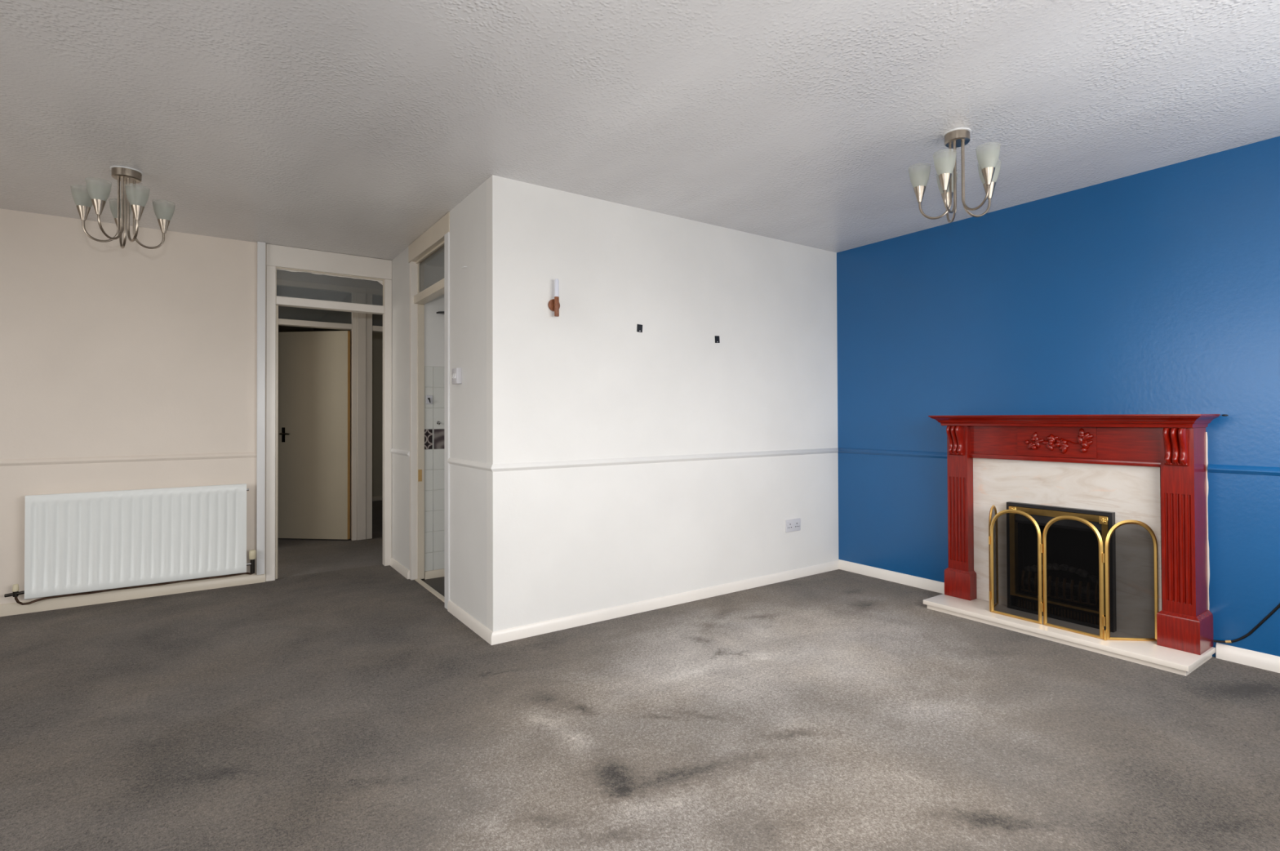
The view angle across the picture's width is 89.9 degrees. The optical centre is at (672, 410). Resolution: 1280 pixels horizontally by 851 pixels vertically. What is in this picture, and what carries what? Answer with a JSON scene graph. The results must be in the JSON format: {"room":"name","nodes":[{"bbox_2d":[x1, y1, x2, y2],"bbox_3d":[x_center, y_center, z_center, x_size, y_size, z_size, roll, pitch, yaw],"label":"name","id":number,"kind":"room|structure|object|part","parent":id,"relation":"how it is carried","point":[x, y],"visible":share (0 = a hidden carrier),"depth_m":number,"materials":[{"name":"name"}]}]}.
{"room":"living room","nodes":[
{"label":"living room","id":0,"kind":"room"},
{"bbox_2d":[0,208,266,604],"bbox_3d":[-4.346,0.007,3.530,3.552,2.400,0.070,0,-1,-36],"label":"wall","id":1,"kind":"structure","parent":0,"point":[107,348],"depth_m":4.08,"materials":[{"name":"beige paint"}]},
{"bbox_2d":[0,451,256,466],"bbox_3d":[-4.342,0.306,3.478,3.500,0.039,0.012,0,-1,-36],"label":"trim","id":2,"kind":"structure","parent":1,"relation":"attached to","point":[5,462],"depth_m":4.08,"materials":[{"name":"beige wood"}]},
{"bbox_2d":[4,483,256,604],"bbox_3d":[-3.405,0.827,4.106,1.231,0.648,0.093,0,-1,-36],"label":"radiator","id":3,"kind":"object","parent":1,"relation":"attached to","point":[76,543],"visible":1,"depth_m":4.05,"materials":[{"name":"metal"}]},
{"bbox_3d":[-2.910,1.075,4.434,0.028,0.100,0.028,0,-1,-36],"label":"valve stem","id":4,"kind":"part","parent":3,"relation":"part of","materials":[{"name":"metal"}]},
{"bbox_2d":[0,571,265,616],"bbox_3d":[-4.317,1.171,3.484,3.552,0.070,0.014,0,-1,-36],"label":"baseboard","id":5,"kind":"structure","parent":1,"relation":"attached to","point":[12,608],"depth_m":4.09,"materials":[{"name":"white wood"}]},
{"bbox_2d":[256,241,265,574],"bbox_3d":[-2.904,-0.019,4.514,0.049,2.337,0.045,0,-1,-36],"label":"door frame","id":6,"kind":"structure","parent":1,"relation":"attached to","point":[260,368],"depth_m":4.50,"materials":[{"name":"white wood"}]},
{"bbox_2d":[265,243,391,581],"bbox_3d":[-2.573,0.013,4.823,0.838,2.399,0.087,0,-1,-36],"label":"door frame","id":7,"kind":"structure","parent":1,"relation":"in","point":[291,259],"depth_m":4.73,"materials":[{"name":"wood"}]},
{"bbox_3d":[-2.576,-1.109,4.833,0.838,0.154,0.082,0,-1,-36],"label":"header panel","id":8,"kind":"part","parent":7,"relation":"part of","materials":[{"name":"white wood"}]},
{"bbox_3d":[-2.573,-0.791,4.832,0.724,0.060,0.080,0,-1,-36],"label":"transom rail","id":9,"kind":"part","parent":7,"relation":"part of","materials":[{"name":"white wood"}]},
{"bbox_2d":[278,324,382,496],"bbox_3d":[-4.701,0.063,8.679,5.060,2.400,0.100,0,-1,-36],"label":"wall","id":10,"kind":"structure","parent":0,"point":[377,337],"depth_m":9.01,"materials":[{"name":"paint"}]},
{"bbox_2d":[372,495,382,500],"bbox_3d":[-3.670,1.236,9.346,2.600,0.060,0.014,0,-1,-36],"label":"baseboard","id":11,"kind":"structure","parent":10,"relation":"attached to","point":[380,497],"depth_m":9.00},
{"bbox_2d":[313,180,486,626],"bbox_3d":[-2.851,0.026,5.973,0.111,2.400,6.451,0,-1,-36],"label":"wall","id":12,"kind":"structure","parent":0,"point":[468,219],"depth_m":3.67,"materials":[{"name":"white paint"}]},
{"bbox_2d":[390,557,409,578],"bbox_3d":[-2.055,1.180,4.809,0.014,0.062,0.545,0,-1,-36],"label":"baseboard","id":13,"kind":"structure","parent":12,"relation":"attached to","point":[394,563],"depth_m":4.77,"materials":[{"name":"white wood"}]},
{"bbox_2d":[390,448,409,456],"bbox_3d":[-2.059,0.314,4.818,0.014,0.039,0.545,0,-1,-36],"label":"trim","id":14,"kind":"structure","parent":12,"relation":"attached to","point":[397,451],"depth_m":4.78,"materials":[{"name":"white wood"}]},
{"bbox_2d":[408,211,449,608],"bbox_3d":[-1.589,0.004,4.258,0.100,2.401,0.950,0,-1,-36],"label":"door frame","id":15,"kind":"structure","parent":12,"relation":"in","point":[435,240],"depth_m":4.57,"materials":[{"name":"wood"}]},
{"bbox_3d":[-1.587,-0.798,4.279,0.072,0.058,0.811,0,-1,-36],"label":"transom rail","id":16,"kind":"part","parent":15,"relation":"part of","materials":[{"name":"white wood"}]},
{"bbox_3d":[-1.592,-1.134,4.272,0.095,0.124,0.950,0,-1,-36],"label":"header panel","id":17,"kind":"part","parent":15,"relation":"part of","materials":[{"name":"white wood"}]},
{"bbox_2d":[451,367,462,383],"bbox_3d":[-1.250,-0.200,3.696,0.037,0.090,0.090,0,-1,-36],"label":"light switch","id":18,"kind":"object","parent":12,"relation":"attached to","point":[456,377],"visible":1,"depth_m":3.67,"materials":[{"name":"white plastic"}]},
{"bbox_2d":[447,457,492,471],"bbox_3d":[-1.132,0.297,3.551,0.014,0.039,0.726,0,-1,-36],"label":"trim","id":19,"kind":"structure","parent":12,"relation":"attached to","point":[476,464],"depth_m":3.52,"materials":[{"name":"white wood"}]},
{"bbox_2d":[447,600,493,644],"bbox_3d":[-1.128,1.162,3.542,0.014,0.062,0.725,0,-1,-36],"label":"baseboard","id":20,"kind":"structure","parent":12,"relation":"attached to","point":[468,620],"depth_m":3.51,"materials":[{"name":"white wood"}]},
{"bbox_2d":[424,250,444,571],"bbox_3d":[-0.765,0.012,5.433,2.618,2.400,0.097,0,-1,-36],"label":"wall","id":21,"kind":"structure","parent":0,"point":[433,375],"depth_m":4.66,"materials":[{"name":"tile"}]},
{"bbox_2d":[426,395,432,404],"bbox_3d":[-1.759,-0.079,4.629,0.046,0.063,0.029,0,-1,-36],"label":"wall plate","id":22,"kind":"object","parent":21,"relation":"attached to","point":[428,397],"visible":1,"depth_m":4.63,"materials":[{"name":"white plastic"}]},
{"bbox_2d":[424,568,444,578],"bbox_3d":[-0.745,1.190,5.368,2.577,0.055,0.012,0,-1,-36],"label":"baseboard","id":23,"kind":"structure","parent":21,"relation":"attached to","point":[439,572],"depth_m":4.64,"materials":[{"name":"white wood"}]},
{"bbox_2d":[0,500,1279,850],"bbox_3d":[-2.499,1.264,3.991,7.286,0.120,10.380,0,-1,-36],"label":"floor","id":24,"kind":"structure","parent":0,"point":[344,709],"depth_m":2.36,"materials":[{"name":"grey carpet"}]},
{"bbox_2d":[923,593,1215,675],"bbox_3d":[2.037,1.154,3.439,0.386,0.050,1.286,0,-1,-36],"label":"hearth","id":25,"kind":"object","parent":24,"relation":"on","point":[1148,653],"visible":0.73,"depth_m":3.17,"materials":[{"name":"beige stone"}]},
{"bbox_2d":[1006,501,1115,630],"bbox_3d":[2.131,0.826,3.505,0.161,0.606,0.532,0,-1,-36],"label":"fire","id":26,"kind":"object","parent":25,"relation":"on","point":[1103,521],"visible":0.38,"depth_m":3.42,"materials":[{"name":"black metal"}]},
{"bbox_2d":[1029,514,1102,533],"bbox_3d":[2.093,0.607,3.481,0.036,0.055,0.436,0,-1,-36],"label":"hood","id":27,"kind":"object","parent":26,"relation":"attached to","point":[1041,519],"depth_m":3.47,"materials":[{"name":"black metal"}]},
{"bbox_3d":[2.206,0.562,3.280,0.004,0.040,0.040,0,-1,-36],"label":"corner plate","id":28,"kind":"part","parent":26,"relation":"part of","materials":[{"name":"gold metal"}]},
{"bbox_2d":[973,457,1162,611],"bbox_3d":[2.109,0.705,3.507,0.020,0.848,0.942,0,-1,-36],"label":"panel","id":29,"kind":"object","parent":25,"relation":"on","point":[1132,492],"visible":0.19,"depth_m":3.48,"materials":[{"name":"beige stone"}]},
{"bbox_2d":[988,504,1158,640],"bbox_3d":[2.054,0.833,3.379,0.194,0.588,0.787,0,-1,-36],"label":"fire screen","id":30,"kind":"object","parent":25,"relation":"on","point":[1071,548],"visible":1,"depth_m":3.24,"materials":[{"name":"gold metal"}]},
{"bbox_3d":[1.842,0.837,3.677,0.013,0.589,0.186,-1,-1,39],"label":"panel frame","id":31,"kind":"part","parent":30,"relation":"part of","materials":[{"name":"gold metal"}]},
{"bbox_3d":[1.866,0.835,3.491,0.013,0.588,0.274,0,-1,-36],"label":"panel frame","id":32,"kind":"part","parent":30,"relation":"part of","materials":[{"name":"gold metal"}]},
{"bbox_3d":[2.034,0.831,3.262,0.013,0.588,0.282,0,-1,-36],"label":"panel frame","id":33,"kind":"part","parent":30,"relation":"part of","materials":[{"name":"gold metal"}]},
{"bbox_3d":[2.244,0.829,3.131,0.242,0.589,0.013,0,-1,6],"label":"panel frame","id":34,"kind":"part","parent":30,"relation":"part of","materials":[{"name":"gold metal"}]},
{"bbox_2d":[928,413,1220,654],"bbox_3d":[2.086,0.576,3.483,0.284,1.106,1.338,0,-1,-36],"label":"surround","id":35,"kind":"object","parent":25,"relation":"on","point":[1175,443],"visible":0.99,"depth_m":3.16,"materials":[{"name":"red wood"}]},
{"bbox_2d":[928,413,1220,427],"bbox_3d":[2.084,0.055,3.489,0.284,0.064,1.338,0,-1,-36],"label":"mantel shelf","id":36,"kind":"object","parent":35,"relation":"attached to","point":[1126,420],"depth_m":3.30,"materials":[{"name":"red wood"}]},
{"bbox_2d":[1205,431,1209,609],"bbox_3d":[2.566,0.588,3.069,0.001,0.970,0.008,0,-1,-36],"label":"trim","id":37,"kind":"structure","parent":35,"relation":"attached to","point":[1208,563],"depth_m":3.07,"materials":[{"name":"paint"}]},
{"bbox_2d":[0,0,1279,326],"bbox_3d":[-2.489,-1.256,4.032,7.336,0.120,10.380,0,-1,-36],"label":"ceiling","id":38,"kind":"structure","parent":0,"point":[353,127],"depth_m":2.53,"materials":[{"name":"white paint"}]},
{"bbox_2d":[71,165,174,248],"bbox_3d":[-2.735,-1.016,3.170,0.361,0.375,0.391,0,-1,-4],"label":"ceiling light","id":39,"kind":"object","parent":38,"relation":"attached to","point":[97,196],"visible":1,"depth_m":3.17,"materials":[{"name":"silver metal"}]},
{"bbox_3d":[-2.864,-1.030,3.112,0.096,0.106,0.095,0,-1,-36],"label":"lamp shade","id":40,"kind":"part","parent":39,"relation":"part of","materials":[{"name":"white glass"}]},
{"bbox_3d":[-2.712,-1.032,3.024,0.096,0.106,0.095,0,-1,-36],"label":"lamp shade","id":41,"kind":"part","parent":39,"relation":"part of","materials":[{"name":"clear glass"}]},
{"bbox_3d":[-2.813,-0.994,3.151,0.140,0.331,0.011,0,-1,-38],"label":"arm","id":42,"kind":"part","parent":39,"relation":"part of","materials":[{"name":"silver metal"}]},
{"bbox_3d":[-2.723,-0.995,3.102,0.011,0.331,0.168,0,-1,-8],"label":"arm","id":43,"kind":"part","parent":39,"relation":"part of","materials":[{"name":"silver metal"}]},
{"bbox_3d":[-2.854,-1.028,3.310,0.096,0.106,0.095,0,-1,-36],"label":"lamp shade","id":44,"kind":"part","parent":39,"relation":"part of","materials":[{"name":"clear glass"}]},
{"bbox_3d":[-2.807,-0.993,3.269,0.133,0.331,0.010,-1,-1,41],"label":"arm","id":45,"kind":"part","parent":39,"relation":"part of","materials":[{"name":"silver metal"}]},
{"bbox_3d":[-2.656,-0.995,3.150,0.154,0.331,0.010,-1,-1,36],"label":"arm","id":46,"kind":"part","parent":39,"relation":"part of","materials":[{"name":"silver metal"}]},
{"bbox_3d":[-2.598,-1.031,3.107,0.096,0.106,0.095,0,-1,-36],"label":"lamp shade","id":47,"kind":"part","parent":39,"relation":"part of","materials":[{"name":"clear glass"}]},
{"bbox_3d":[-2.681,-0.994,3.279,0.010,0.331,0.130,-1,-1,40],"label":"arm","id":48,"kind":"part","parent":39,"relation":"part of","materials":[{"name":"silver metal"}]},
{"bbox_3d":[-2.643,-1.029,3.325,0.096,0.106,0.095,0,-1,-36],"label":"lamp shade","id":49,"kind":"part","parent":39,"relation":"part of","materials":[{"name":"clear glass"}]},
{"bbox_2d":[909,127,999,222],"bbox_3d":[1.266,-1.040,2.820,0.353,0.369,0.388,0,-1,-36],"label":"ceiling light","id":50,"kind":"object","parent":38,"relation":"hanging from","point":[954,138],"visible":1,"depth_m":2.80,"materials":[{"name":"silver metal"}]},
{"bbox_3d":[1.114,-1.046,2.890,0.096,0.106,0.095,0,-1,-36],"label":"lamp shade","id":51,"kind":"part","parent":50,"relation":"part of","materials":[{"name":"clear glass"}]},
{"bbox_3d":[1.172,-1.017,2.864,0.138,0.325,0.011,-1,-1,24],"label":"arm","id":52,"kind":"part","parent":50,"relation":"part of","materials":[{"name":"silver metal"}]},
{"bbox_3d":[1.164,-1.048,2.741,0.096,0.106,0.095,0,-1,-36],"label":"lamp shade","id":53,"kind":"part","parent":50,"relation":"part of","materials":[{"name":"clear glass"}]},
{"bbox_3d":[1.272,-1.046,2.968,0.096,0.106,0.095,0,-1,-36],"label":"lamp shade","id":54,"kind":"part","parent":50,"relation":"part of","materials":[{"name":"white glass"}]},
{"bbox_3d":[1.200,-1.018,2.774,0.108,0.325,0.011,0,-1,-43],"label":"arm","id":55,"kind":"part","parent":50,"relation":"part of","materials":[{"name":"silver metal"}]},
{"bbox_3d":[1.266,-1.017,2.911,0.011,0.325,0.124,0,-1,6],"label":"arm","id":56,"kind":"part","parent":50,"relation":"part of","materials":[{"name":"silver metal"}]},
{"bbox_3d":[1.293,-1.019,2.738,0.010,0.325,0.144,0,-1,-22],"label":"arm","id":57,"kind":"part","parent":50,"relation":"part of","materials":[{"name":"silver metal"}]},
{"bbox_3d":[1.346,-1.018,2.837,0.133,0.325,0.010,0,-1,-7],"label":"arm","id":58,"kind":"part","parent":50,"relation":"part of","materials":[{"name":"silver metal"}]},
{"bbox_3d":[1.318,-1.049,2.676,0.096,0.106,0.095,0,-1,-36],"label":"lamp shade","id":59,"kind":"part","parent":50,"relation":"part of","materials":[{"name":"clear glass"}]},
{"bbox_3d":[1.407,-1.048,2.845,0.096,0.106,0.095,0,-1,-36],"label":"lamp shade","id":60,"kind":"part","parent":50,"relation":"part of","materials":[{"name":"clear glass"}]},
{"bbox_2d":[486,174,838,631],"bbox_3d":[0.139,-0.006,4.109,2.695,2.400,0.090,0,-1,-36],"label":"wall","id":61,"kind":"structure","parent":0,"point":[582,382],"depth_m":3.82,"materials":[{"name":"white paint"}]},
{"bbox_2d":[547,278,559,316],"bbox_3d":[-0.635,-0.610,3.465,0.066,0.203,0.048,0,-1,-36],"label":"wall lamp","id":62,"kind":"object","parent":61,"relation":"attached to","point":[553,304],"visible":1,"depth_m":3.45,"materials":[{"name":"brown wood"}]},
{"bbox_2d":[636,324,642,332],"bbox_3d":[-0.197,-0.490,3.811,0.040,0.048,0.005,0,-1,-36],"label":"pad","id":63,"kind":"object","parent":61,"relation":"attached to","point":[639,326],"visible":1,"depth_m":3.81,"materials":[{"name":"black plastic"}]},
{"bbox_2d":[491,447,838,471],"bbox_3d":[0.166,0.297,4.060,2.710,0.039,0.014,0,-1,-36],"label":"trim","id":64,"kind":"structure","parent":61,"relation":"attached to","point":[611,461],"depth_m":3.83,"materials":[{"name":"white wood"}]},
{"bbox_2d":[491,560,839,644],"bbox_3d":[0.169,1.162,4.051,2.709,0.062,0.014,0,-1,-36],"label":"baseboard","id":65,"kind":"structure","parent":61,"relation":"attached to","point":[574,620],"depth_m":3.81,"materials":[{"name":"white wood"}]},
{"bbox_2d":[715,335,719,342],"bbox_3d":[0.289,-0.463,4.166,0.041,0.048,0.005,0,-1,-36],"label":"pad","id":66,"kind":"object","parent":61,"relation":"attached to","point":[717,337],"visible":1,"depth_m":4.16,"materials":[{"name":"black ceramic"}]},
{"bbox_2d":[785,517,800,532],"bbox_3d":[0.857,0.816,4.559,0.148,0.087,0.013,0,-1,-36],"label":"wall socket","id":67,"kind":"object","parent":61,"relation":"attached to","point":[791,525],"visible":1,"depth_m":4.55,"materials":[{"name":"white plastic"}]},
{"bbox_2d":[836,136,1279,657],"bbox_3d":[2.358,-0.022,3.460,0.120,2.400,3.759,0,-1,-36],"label":"wall","id":68,"kind":"structure","parent":0,"point":[1157,291],"depth_m":3.49,"materials":[{"name":"blue paint"}]},
{"bbox_2d":[838,559,944,593],"bbox_3d":[1.541,1.157,4.458,0.014,0.070,0.976,0,-1,-36],"label":"baseboard","id":69,"kind":"structure","parent":68,"relation":"attached to","point":[898,577],"depth_m":4.45,"materials":[{"name":"white wood"}]},
{"bbox_2d":[838,447,946,457],"bbox_3d":[1.541,0.295,4.462,0.014,0.039,0.989,0,-1,-36],"label":"trim","id":70,"kind":"structure","parent":68,"relation":"attached to","point":[841,450],"depth_m":4.46,"materials":[{"name":"blue wood"}]},
{"bbox_2d":[1207,463,1279,475],"bbox_3d":[2.959,0.269,2.523,0.014,0.039,1.345,0,-1,-36],"label":"trim","id":71,"kind":"structure","parent":68,"relation":"attached to","point":[1243,469],"depth_m":2.96,"materials":[{"name":"blue wood"}]},
{"bbox_2d":[1213,603,1279,642],"bbox_3d":[2.819,0.758,2.701,0.022,0.670,0.851,0,-1,-36],"label":"cable","id":72,"kind":"object","parent":68,"relation":"attached to","point":[1277,606],"visible":1,"depth_m":2.93,"materials":[{"name":"black plastic"}]},
{"bbox_2d":[1215,642,1279,672],"bbox_3d":[2.970,1.130,2.505,0.014,0.070,1.322,0,-1,-36],"label":"baseboard","id":73,"kind":"structure","parent":68,"relation":"attached to","point":[1224,651],"depth_m":2.94,"materials":[{"name":"white wood"}]},
{"bbox_3d":[-4.310,0.024,5.180,1.560,2.400,0.090,0,-1,-36],"label":"wall","id":74,"kind":"structure","parent":0,"visible":0},
{"bbox_2d":[276,279,366,540],"bbox_3d":[-3.320,0.028,5.897,0.887,2.399,0.111,0,-1,-36],"label":"door frame","id":75,"kind":"structure","parent":74,"relation":"in","point":[357,326],"depth_m":6.08,"materials":[{"name":"wood"}]},
{"bbox_2d":[277,330,350,539],"bbox_3d":[-3.429,0.231,6.085,0.718,1.973,0.095,0,-1,7],"label":"door","id":76,"kind":"structure","parent":75,"relation":"attached to","point":[314,366],"depth_m":6.09,"materials":[{"name":"wood"}]},
{"bbox_3d":[-3.726,0.232,6.127,0.030,0.140,0.006,0,-1,7],"label":"handle plate","id":77,"kind":"part","parent":76,"relation":"part of","materials":[{"name":"metal"}]},
{"bbox_3d":[-3.683,0.222,6.096,0.111,0.020,0.053,0,-1,9],"label":"handle","id":78,"kind":"part","parent":76,"relation":"part of","materials":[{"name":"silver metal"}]},
{"bbox_3d":[-3.352,-0.795,5.889,0.718,0.050,0.094,0,-1,-36],"label":"transom rail","id":79,"kind":"part","parent":75,"relation":"part of","materials":[{"name":"white wood"}]},
{"bbox_3d":[-3.326,-1.147,5.912,0.886,0.049,0.096,0,-1,-36],"label":"header panel","id":80,"kind":"part","parent":75,"relation":"part of","materials":[{"name":"glass"}]},
{"bbox_3d":[-1.565,0.034,7.187,1.840,2.400,0.090,0,-1,-36],"label":"wall","id":81,"kind":"structure","parent":0,"visible":0},
{"bbox_2d":[365,288,382,538],"bbox_3d":[-2.635,0.030,6.402,0.813,2.399,0.105,0,-1,-36],"label":"door frame","id":82,"kind":"structure","parent":81,"relation":"in","point":[370,328],"depth_m":6.14,"materials":[{"name":"wood"}]},
{"bbox_3d":[-2.639,-1.145,6.414,0.813,0.049,0.096,0,-1,-36],"label":"header panel","id":83,"kind":"part","parent":82,"relation":"part of","materials":[{"name":"glass"}]},
{"bbox_3d":[-2.636,-0.793,6.413,0.707,0.050,0.094,0,-1,-36],"label":"transom rail","id":84,"kind":"part","parent":82,"relation":"part of","materials":[{"name":"white wood"}]}
]}

